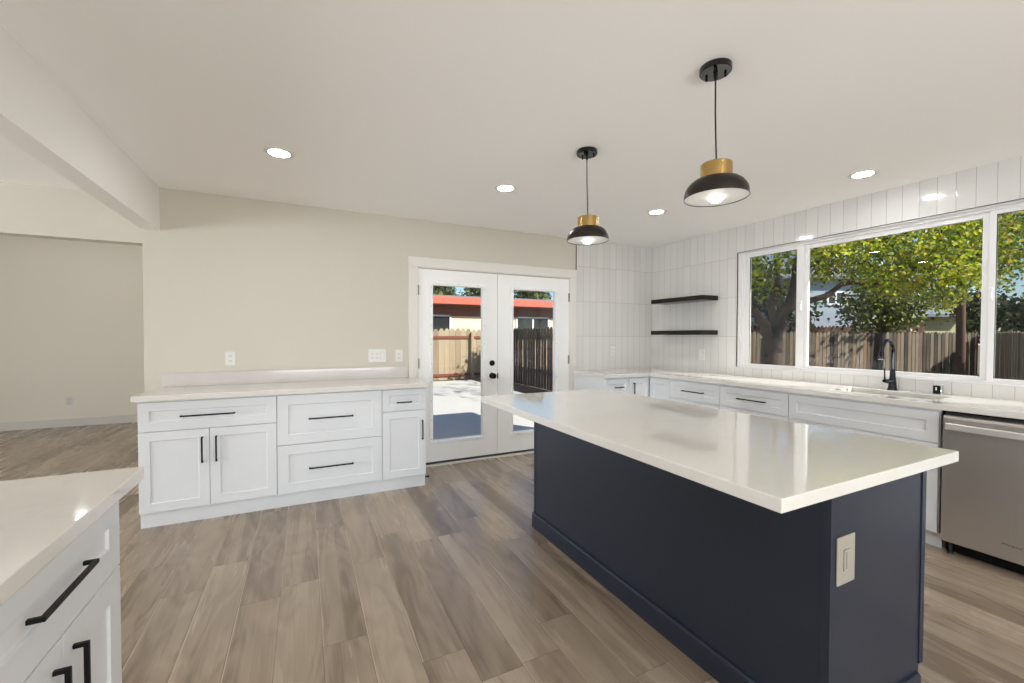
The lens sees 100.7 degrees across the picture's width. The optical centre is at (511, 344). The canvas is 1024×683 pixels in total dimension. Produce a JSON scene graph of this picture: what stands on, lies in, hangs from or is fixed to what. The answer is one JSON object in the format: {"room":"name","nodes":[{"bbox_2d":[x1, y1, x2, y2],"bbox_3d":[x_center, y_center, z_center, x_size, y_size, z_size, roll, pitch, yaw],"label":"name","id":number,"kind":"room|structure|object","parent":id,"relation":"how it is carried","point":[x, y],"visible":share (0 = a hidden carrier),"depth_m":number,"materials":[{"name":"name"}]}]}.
{"room":"kitchen","nodes":[
{"label":"kitchen","id":0,"kind":"room"},
{"bbox_2d":[0,135,83,190],"bbox_3d":[-3.499,-1.111,-1.087,4.977,0.100,7.579,0,1,-26],"label":"ceiling","id":1,"kind":"structure","parent":0,"point":[16,165],"depth_m":2.79,"materials":[{"name":"white paint"}]},
{"bbox_2d":[0,235,144,422],"bbox_3d":[-6.926,-0.251,6.041,5.100,2.900,0.120,0,1,-26],"label":"wall","id":2,"kind":"structure","parent":0,"point":[72,324],"depth_m":6.20,"materials":[{"name":"white paint"}]},
{"bbox_2d":[0,414,137,430],"bbox_3d":[-6.909,1.141,6.003,4.880,0.118,0.015,0,1,-26],"label":"baseboard","id":3,"kind":"structure","parent":2,"relation":"attached to","point":[39,424],"depth_m":6.20,"materials":[{"name":"paint"}]},
{"bbox_2d":[66,397,72,404],"bbox_3d":[-6.479,0.823,6.211,0.072,0.118,0.009,0,1,-26],"label":"wall outlet","id":4,"kind":"object","parent":2,"relation":"attached to","point":[69,400],"visible":1,"depth_m":6.21,"materials":[{"name":"white plastic"}]},
{"bbox_2d":[142,188,575,391],"bbox_3d":[-0.482,-0.013,4.587,5.427,2.510,0.140,0,1,-26],"label":"wall","id":5,"kind":"structure","parent":0,"point":[274,285],"depth_m":3.75,"materials":[{"name":"beige paint"}]},
{"bbox_2d":[0,181,141,245],"bbox_3d":[-5.099,-1.200,2.282,4.877,0.845,0.120,0,1,-26],"label":"wall","id":6,"kind":"structure","parent":5,"relation":"attached to","point":[33,211],"depth_m":3.10,"materials":[{"name":"beige paint"}]},
{"bbox_2d":[0,24,159,230],"bbox_3d":[-1.189,-1.005,-0.016,0.111,0.345,7.459,0,1,-26],"label":"beam","id":7,"kind":"structure","parent":5,"relation":"attached to","point":[38,116],"depth_m":2.04,"materials":[{"name":"white paint"}]},
{"bbox_2d":[225,352,235,365],"bbox_3d":[-2.373,0.115,3.577,0.072,0.118,0.009,0,1,-26],"label":"wall outlet","id":8,"kind":"object","parent":5,"relation":"attached to","point":[230,359],"visible":1,"depth_m":3.58,"materials":[{"name":"white plastic"}]},
{"bbox_2d":[162,366,407,386],"bbox_3d":[-1.910,0.276,3.802,1.934,0.108,0.020,0,1,-26],"label":"backsplash","id":9,"kind":"structure","parent":5,"relation":"attached to","point":[269,376],"depth_m":3.72,"materials":[{"name":"stone"}]},
{"bbox_2d":[368,349,385,361],"bbox_3d":[-1.302,0.104,4.104,0.166,0.124,0.009,0,1,-26],"label":"switch plate","id":10,"kind":"object","parent":5,"relation":"attached to","point":[374,355],"visible":1,"depth_m":4.10,"materials":[{"name":"white plastic"}]},
{"bbox_2d":[395,350,402,361],"bbox_3d":[-1.116,0.106,4.195,0.072,0.118,0.009,0,1,-26],"label":"wall outlet","id":11,"kind":"object","parent":5,"relation":"attached to","point":[398,353],"visible":1,"depth_m":4.19,"materials":[{"name":"white plastic"}]},
{"bbox_2d":[418,268,496,464],"bbox_3d":[-0.555,0.227,4.475,0.878,2.002,0.120,0,1,-26],"label":"door","id":12,"kind":"structure","parent":5,"relation":"in","point":[443,450],"depth_m":4.50,"materials":[{"name":"paint"}]},
{"bbox_2d":[426,451,533,467],"bbox_3d":[-0.163,1.232,4.765,1.811,0.016,0.190,0,1,-26],"label":"trim","id":13,"kind":"structure","parent":5,"relation":"attached to","point":[527,452],"depth_m":4.57,"materials":[{"name":"paint"}]},
{"bbox_2d":[408,256,576,390],"bbox_3d":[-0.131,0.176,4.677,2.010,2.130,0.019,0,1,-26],"label":"trim","id":14,"kind":"structure","parent":5,"relation":"attached to","point":[414,262],"depth_m":4.47,"materials":[{"name":"paint"}]},
{"bbox_2d":[497,274,569,454],"bbox_3d":[0.250,0.221,4.902,0.942,2.002,0.065,0,1,-26],"label":"door","id":15,"kind":"structure","parent":5,"relation":"in","point":[509,441],"depth_m":4.78,"materials":[{"name":"paint"}]},
{"bbox_2d":[576,243,651,370],"bbox_3d":[1.312,-0.469,5.378,1.203,1.609,0.009,0,1,-26],"label":"wall tile","id":16,"kind":"structure","parent":5,"relation":"attached to","point":[614,281],"depth_m":5.36,"materials":[{"name":"white tile"}]},
{"bbox_2d":[0,0,1023,247],"bbox_3d":[1.151,-1.240,1.186,5.379,0.100,7.559,0,1,-26],"label":"ceiling","id":17,"kind":"structure","parent":0,"point":[411,109],"depth_m":2.08,"materials":[{"name":"white paint"}]},
{"bbox_2d":[264,147,294,158],"bbox_3d":[-1.486,-1.224,2.710,0.174,0.006,0.174,0,1,-26],"label":"recessed light","id":18,"kind":"object","parent":17,"relation":"in","point":[277,152],"visible":1,"depth_m":2.70,"materials":[{"name":"paint"}]},
{"bbox_2d":[495,184,516,191],"bbox_3d":[-0.051,-1.234,3.343,0.174,0.006,0.174,0,1,-26],"label":"recessed light","id":19,"kind":"object","parent":17,"relation":"in","point":[502,187],"visible":1,"depth_m":3.34,"materials":[{"name":"paint"}]},
{"bbox_2d":[567,146,608,244],"bbox_3d":[0.480,-0.929,2.679,0.262,0.585,0.262,0,1,-26],"label":"pendant lamp","id":20,"kind":"object","parent":17,"relation":"hanging from","point":[588,232],"visible":1,"depth_m":2.63,"materials":[{"name":"black metal"}]},
{"bbox_2d":[647,209,666,214],"bbox_3d":[1.355,-1.243,3.973,0.174,0.006,0.174,0,1,-26],"label":"recessed light","id":21,"kind":"object","parent":17,"relation":"in","point":[655,211],"visible":1,"depth_m":3.95,"materials":[{"name":"paint"}]},
{"bbox_2d":[684,58,749,206],"bbox_3d":[0.891,-0.912,1.847,0.262,0.585,0.262,0,1,-26],"label":"pendant lamp","id":22,"kind":"object","parent":17,"relation":"hanging from","point":[717,184],"visible":1,"depth_m":1.80,"materials":[{"name":"black metal"}]},
{"bbox_2d":[848,169,878,178],"bbox_3d":[2.515,-1.222,3.041,0.174,0.006,0.174,0,1,-26],"label":"recessed light","id":23,"kind":"object","parent":17,"relation":"in","point":[870,172],"visible":1,"depth_m":3.04,"materials":[{"name":"paint"}]},
{"bbox_2d":[0,422,1023,682],"bbox_3d":[-1.991,1.351,2.003,10.174,0.120,11.700,0,1,-26],"label":"floor","id":24,"kind":"structure","parent":0,"point":[449,578],"depth_m":2.18,"materials":[{"name":"brown wood"}]},
{"bbox_2d":[0,501,121,682],"bbox_3d":[-1.276,0.873,0.829,0.649,0.886,0.670,0,1,-26],"label":"base cabinet","id":25,"kind":"object","parent":24,"relation":"on","point":[63,625],"visible":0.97,"depth_m":0.99,"materials":[{"name":"paint"}]},
{"bbox_2d":[137,395,277,528],"bbox_3d":[-2.289,0.821,3.306,0.830,0.886,0.579,0,1,-26],"label":"base cabinet","id":26,"kind":"object","parent":24,"relation":"on","point":[201,459],"visible":0.98,"depth_m":3.06,"materials":[{"name":"paint"}]},
{"bbox_2d":[130,377,428,402],"bbox_3d":[-1.770,0.354,3.550,2.030,0.038,0.598,0,1,-26],"label":"countertop","id":27,"kind":"structure","parent":26,"relation":"on","point":[283,388],"depth_m":3.36,"materials":[{"name":"stone"}]},
{"bbox_2d":[277,390,381,507],"bbox_3d":[-1.567,0.815,3.661,0.780,0.886,0.579,0,1,-26],"label":"base cabinet","id":28,"kind":"object","parent":24,"relation":"on","point":[329,444],"visible":1,"depth_m":3.42,"materials":[{"name":"paint"}]},
{"bbox_2d":[381,387,425,491],"bbox_3d":[-1.048,0.811,3.916,0.377,0.886,0.579,0,1,-26],"label":"base cabinet","id":29,"kind":"object","parent":24,"relation":"on","point":[403,410],"visible":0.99,"depth_m":3.69,"materials":[{"name":"paint"}]},
{"bbox_2d":[574,374,628,392],"bbox_3d":[1.026,0.796,4.905,0.330,0.886,0.629,0,1,-26],"label":"base cabinet","id":30,"kind":"object","parent":24,"relation":"on","point":[581,382],"visible":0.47,"depth_m":4.70,"materials":[{"name":"paint"}]},
{"bbox_2d":[628,376,670,399],"bbox_3d":[1.640,0.794,5.058,0.906,0.886,0.897,0,1,-26],"label":"base cabinet","id":31,"kind":"object","parent":24,"relation":"on","point":[655,387],"visible":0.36,"depth_m":4.76,"materials":[{"name":"paint"}]},
{"bbox_2d":[670,379,720,408],"bbox_3d":[2.095,0.808,4.440,0.634,0.886,0.613,0,1,-26],"label":"base cabinet","id":32,"kind":"object","parent":24,"relation":"on","point":[684,391],"visible":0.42,"depth_m":4.28,"materials":[{"name":"paint"}]},
{"bbox_2d":[532,422,926,682],"bbox_3d":[0.836,0.849,2.267,0.630,0.886,1.881,0,1,-26],"label":"kitchen island","id":33,"kind":"object","parent":24,"relation":"on","point":[747,591],"visible":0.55,"depth_m":1.56,"materials":[{"name":"blue paint"}]},
{"bbox_2d":[480,389,958,513],"bbox_3d":[0.697,0.386,2.215,1.036,0.038,2.036,0,1,-26],"label":"island countertop","id":34,"kind":"structure","parent":33,"relation":"on","point":[780,466],"depth_m":1.59,"materials":[{"name":"stone"}]},
{"bbox_2d":[836,532,854,586],"bbox_3d":[1.048,0.673,1.331,0.100,0.152,0.010,0,1,-26],"label":"wall outlet","id":35,"kind":"object","parent":33,"relation":"attached to","point":[845,545],"visible":1,"depth_m":1.32,"materials":[{"name":"beige plastic"}]},
{"bbox_2d":[720,385,789,420],"bbox_3d":[2.370,0.820,3.880,0.634,0.886,0.636,0,1,-26],"label":"base cabinet","id":36,"kind":"object","parent":24,"relation":"on","point":[752,401],"visible":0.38,"depth_m":3.71,"materials":[{"name":"paint"}]},
{"bbox_2d":[789,393,945,547],"bbox_3d":[2.713,0.834,3.183,0.634,0.886,0.916,0,1,-26],"label":"base cabinet","id":37,"kind":"object","parent":24,"relation":"on","point":[922,426],"visible":0.34,"depth_m":2.87,"materials":[{"name":"paint"}]},
{"bbox_2d":[941,411,1023,573],"bbox_3d":[3.024,0.856,2.470,0.646,0.872,0.594,0,1,-26],"label":"dishwasher","id":38,"kind":"object","parent":24,"relation":"on","point":[982,493],"visible":1,"depth_m":2.45,"materials":[{"name":"metal"}]},
{"bbox_3d":[3.330,0.861,1.928,0.634,0.886,0.610,0,1,-26],"label":"base cabinet","id":39,"kind":"object","parent":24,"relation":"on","visible":0},
{"bbox_2d":[573,368,1023,419],"bbox_3d":[2.244,0.365,3.434,1.252,0.038,4.329,0,1,-26],"label":"countertop","id":40,"kind":"structure","parent":39,"relation":"on","point":[955,403],"depth_m":3.27,"materials":[{"name":"stone"}]},
{"bbox_2d":[877,339,897,390],"bbox_3d":[2.868,0.153,3.243,0.231,0.397,0.062,0,1,-26],"label":"faucet","id":41,"kind":"object","parent":40,"relation":"on","point":[892,384],"visible":1,"depth_m":3.26,"materials":[{"name":"black metal"}]},
{"bbox_2d":[933,385,943,394],"bbox_3d":[3.068,0.322,3.051,0.048,0.067,0.048,0,1,-26],"label":"wall outlet","id":42,"kind":"object","parent":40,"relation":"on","point":[937,389],"visible":1,"depth_m":3.04,"materials":[{"name":"black plastic"}]},
{"bbox_2d":[933,385,940,393],"bbox_3d":[3.050,0.322,3.046,0.009,0.060,0.040,0,1,-26],"label":"vent","id":43,"kind":"object","parent":42,"relation":"attached to","point":[936,388],"depth_m":3.04,"materials":[{"name":"plastic"}]},
{"bbox_3d":[-0.980,0.885,0.226,0.649,0.886,0.670,0,1,-26],"label":"base cabinet","id":44,"kind":"object","parent":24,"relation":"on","visible":0},
{"bbox_2d":[0,466,143,605],"bbox_3d":[-1.145,0.416,0.533,0.689,0.038,1.450,0,1,-26],"label":"countertop","id":45,"kind":"structure","parent":44,"relation":"on","point":[40,517],"depth_m":0.99,"materials":[{"name":"stone"}]},
{"bbox_3d":[3.565,0.041,2.344,0.142,2.510,7.459,0,1,-26],"label":"wall","id":46,"kind":"structure","parent":0,"visible":0},
{"bbox_2d":[651,295,717,304],"bbox_3d":[2.019,-0.529,5.019,0.250,0.051,0.765,0,1,-26],"label":"floating shelf","id":47,"kind":"object","parent":46,"relation":"attached to","point":[697,298],"visible":1,"depth_m":4.89,"materials":[{"name":"black wood"}]},
{"bbox_2d":[651,330,717,334],"bbox_3d":[2.018,-0.144,5.026,0.250,0.051,0.765,0,1,-26],"label":"floating shelf","id":48,"kind":"object","parent":46,"relation":"attached to","point":[677,332],"visible":1,"depth_m":4.81,"materials":[{"name":"black wood"}]},
{"bbox_2d":[651,155,1023,400],"bbox_3d":[2.861,-0.430,3.599,0.009,1.609,4.551,0,1,-26],"label":"wall tile","id":49,"kind":"structure","parent":46,"relation":"attached to","point":[706,264],"depth_m":4.21,"materials":[{"name":"white tile"}]},
{"bbox_2d":[699,350,704,359],"bbox_3d":[2.203,0.117,4.927,0.009,0.125,0.078,0,1,-26],"label":"switch plate","id":50,"kind":"object","parent":49,"relation":"attached to","point":[701,352],"visible":1,"depth_m":4.92,"materials":[{"name":"white plastic"}]},
{"bbox_2d":[736,198,1023,366],"bbox_3d":[3.047,-0.346,3.224,0.014,1.214,2.918,0,1,-26],"label":"trim","id":51,"kind":"structure","parent":46,"relation":"attached to","point":[1021,198],"depth_m":3.81,"materials":[{"name":"tile"}]},
{"bbox_2d":[737,199,1023,386],"bbox_3d":[3.112,-0.344,3.256,0.135,1.210,2.910,0,1,-26],"label":"window","id":52,"kind":"structure","parent":46,"relation":"in","point":[990,214],"depth_m":3.42,"materials":[{"name":"plastic"}]},
{"label":"outside","id":53,"kind":"structure","parent":0,"visible":0},
{"bbox_2d":[433,345,979,393],"bbox_3d":[15.892,0.976,35.696,180.000,0.200,130.000,0,1,-26],"label":"ground","id":54,"kind":"structure","parent":53,"point":[521,388],"depth_m":12.92,"materials":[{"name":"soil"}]},
{"bbox_2d":[433,286,460,295],"bbox_3d":[-5.155,-2.202,28.462,3.806,6.351,3.724,0,1,-26],"label":"tree","id":55,"kind":"object","parent":54,"relation":"on","point":[437,290],"visible":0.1,"depth_m":28.28,"materials":[{"name":"green plant"}]},
{"bbox_2d":[433,328,480,380],"bbox_3d":[-6.188,0.366,12.830,12.295,1.838,0.159,0,1,-26],"label":"fence","id":56,"kind":"object","parent":54,"relation":"on","point":[456,354],"visible":0.13,"depth_m":14.97,"materials":[{"name":"beige wood"}]},
{"bbox_2d":[458,287,480,296],"bbox_3d":[-2.012,-2.257,30.593,3.628,6.390,3.505,1,1,34],"label":"tree","id":57,"kind":"object","parent":54,"relation":"on","point":[472,291],"visible":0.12,"depth_m":29.96,"materials":[{"name":"green plant"}]},
{"bbox_2d":[433,380,533,439],"bbox_3d":[-2.111,1.335,9.021,6.150,0.070,9.201,0,1,-26],"label":"patio","id":58,"kind":"structure","parent":54,"relation":"on","point":[456,404],"depth_m":8.38,"materials":[{"name":"concrete"}]},
{"bbox_2d":[433,294,552,368],"bbox_3d":[-4.907,-0.500,20.179,24.840,3.280,6.240,0,1,-26],"label":"neighbor house","id":59,"kind":"structure","parent":54,"relation":"on","point":[449,311],"depth_m":18.91,"materials":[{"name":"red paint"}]},
{"bbox_2d":[513,327,552,390],"bbox_3d":[0.750,0.380,12.912,0.159,1.838,5.895,0,1,-26],"label":"fence","id":60,"kind":"object","parent":54,"relation":"on","point":[524,370],"visible":0.47,"depth_m":12.93,"materials":[{"name":"brown wood"}]},
{"bbox_2d":[514,290,551,299],"bbox_3d":[1.390,-2.097,31.796,3.380,6.037,4.078,0,1,8],"label":"tree","id":61,"kind":"object","parent":54,"relation":"on","point":[525,294],"visible":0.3,"depth_m":31.10,"materials":[{"name":"green plant"}]},
{"bbox_2d":[751,263,829,332],"bbox_3d":[9.880,-0.905,15.967,3.944,4.339,2.413,0,1,15],"label":"tree","id":62,"kind":"object","parent":54,"relation":"on","point":[792,323],"visible":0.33,"depth_m":15.68,"materials":[{"name":"green plant"}]},
{"bbox_2d":[751,257,893,325],"bbox_3d":[20.745,-2.709,30.957,7.800,7.380,9.000,0,1,0],"label":"neighbor house","id":63,"kind":"structure","parent":54,"relation":"on","point":[816,290],"depth_m":26.94,"materials":[{"name":"grey"}]},
{"bbox_2d":[757,314,898,327],"bbox_3d":[15.551,-0.200,21.204,5.200,2.730,3.400,0,1,0],"label":"neighbor house","id":64,"kind":"structure","parent":54,"relation":"on","point":[823,321],"depth_m":20.26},
{"bbox_2d":[751,325,924,360],"bbox_3d":[10.821,0.226,17.221,11.871,2.017,0.175,0,1,0],"label":"fence","id":65,"kind":"object","parent":54,"relation":"on","point":[755,328],"visible":0.06,"depth_m":17.12,"materials":[{"name":"brown wood"}]},
{"bbox_2d":[750,331,979,375],"bbox_3d":[7.785,0.462,12.462,11.813,1.722,0.174,0,1,0],"label":"fence","id":66,"kind":"object","parent":54,"relation":"on","point":[918,352],"visible":0.33,"depth_m":12.38,"materials":[{"name":"brown wood"}]},
{"bbox_2d":[823,262,946,333],"bbox_3d":[13.558,-0.889,15.197,3.986,4.354,2.476,0,1,-10],"label":"tree","id":67,"kind":"object","parent":54,"relation":"on","point":[887,317],"visible":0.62,"depth_m":14.86,"materials":[{"name":"green plant"}]},
{"bbox_2d":[751,210,1023,364],"bbox_3d":[7.043,-2.211,7.653,7.386,7.274,3.148,0,1,-4],"label":"tree","id":68,"kind":"object","parent":54,"relation":"on","point":[951,268],"visible":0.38,"depth_m":6.98,"materials":[{"name":"green plant"}]},
{"bbox_2d":[835,298,955,333],"bbox_3d":[21.566,-0.818,23.992,3.700,3.880,5.000,0,1,0],"label":"neighbor house","id":69,"kind":"structure","parent":54,"relation":"on","point":[933,326],"depth_m":21.99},
{"bbox_2d":[912,215,1021,374],"bbox_3d":[12.010,-1.740,11.369,2.780,6.188,2.866,0,1,-26],"label":"tree","id":70,"kind":"object","parent":54,"relation":"on","point":[960,340],"visible":0.02,"depth_m":11.34,"materials":[{"name":"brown plant"}]},
{"bbox_2d":[938,285,1011,339],"bbox_3d":[21.159,-0.783,19.624,3.237,3.998,2.130,1,1,18],"label":"tree","id":71,"kind":"object","parent":54,"relation":"on","point":[973,321],"visible":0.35,"depth_m":19.28,"materials":[{"name":"green plant"}]},
{"bbox_2d":[979,285,1023,331],"bbox_3d":[19.716,-0.496,16.265,3.087,3.553,2.204,0,1,5],"label":"tree","id":72,"kind":"object","parent":54,"relation":"on","point":[1009,310],"visible":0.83,"depth_m":16.04,"materials":[{"name":"green plant"}]},
{"bbox_2d":[994,331,1023,379],"bbox_3d":[12.548,0.521,9.925,0.177,1.727,5.563,1,1,26],"label":"fence","id":73,"kind":"object","parent":54,"relation":"on","point":[1009,346],"visible":0.5,"depth_m":11.13,"materials":[{"name":"brown wood"}]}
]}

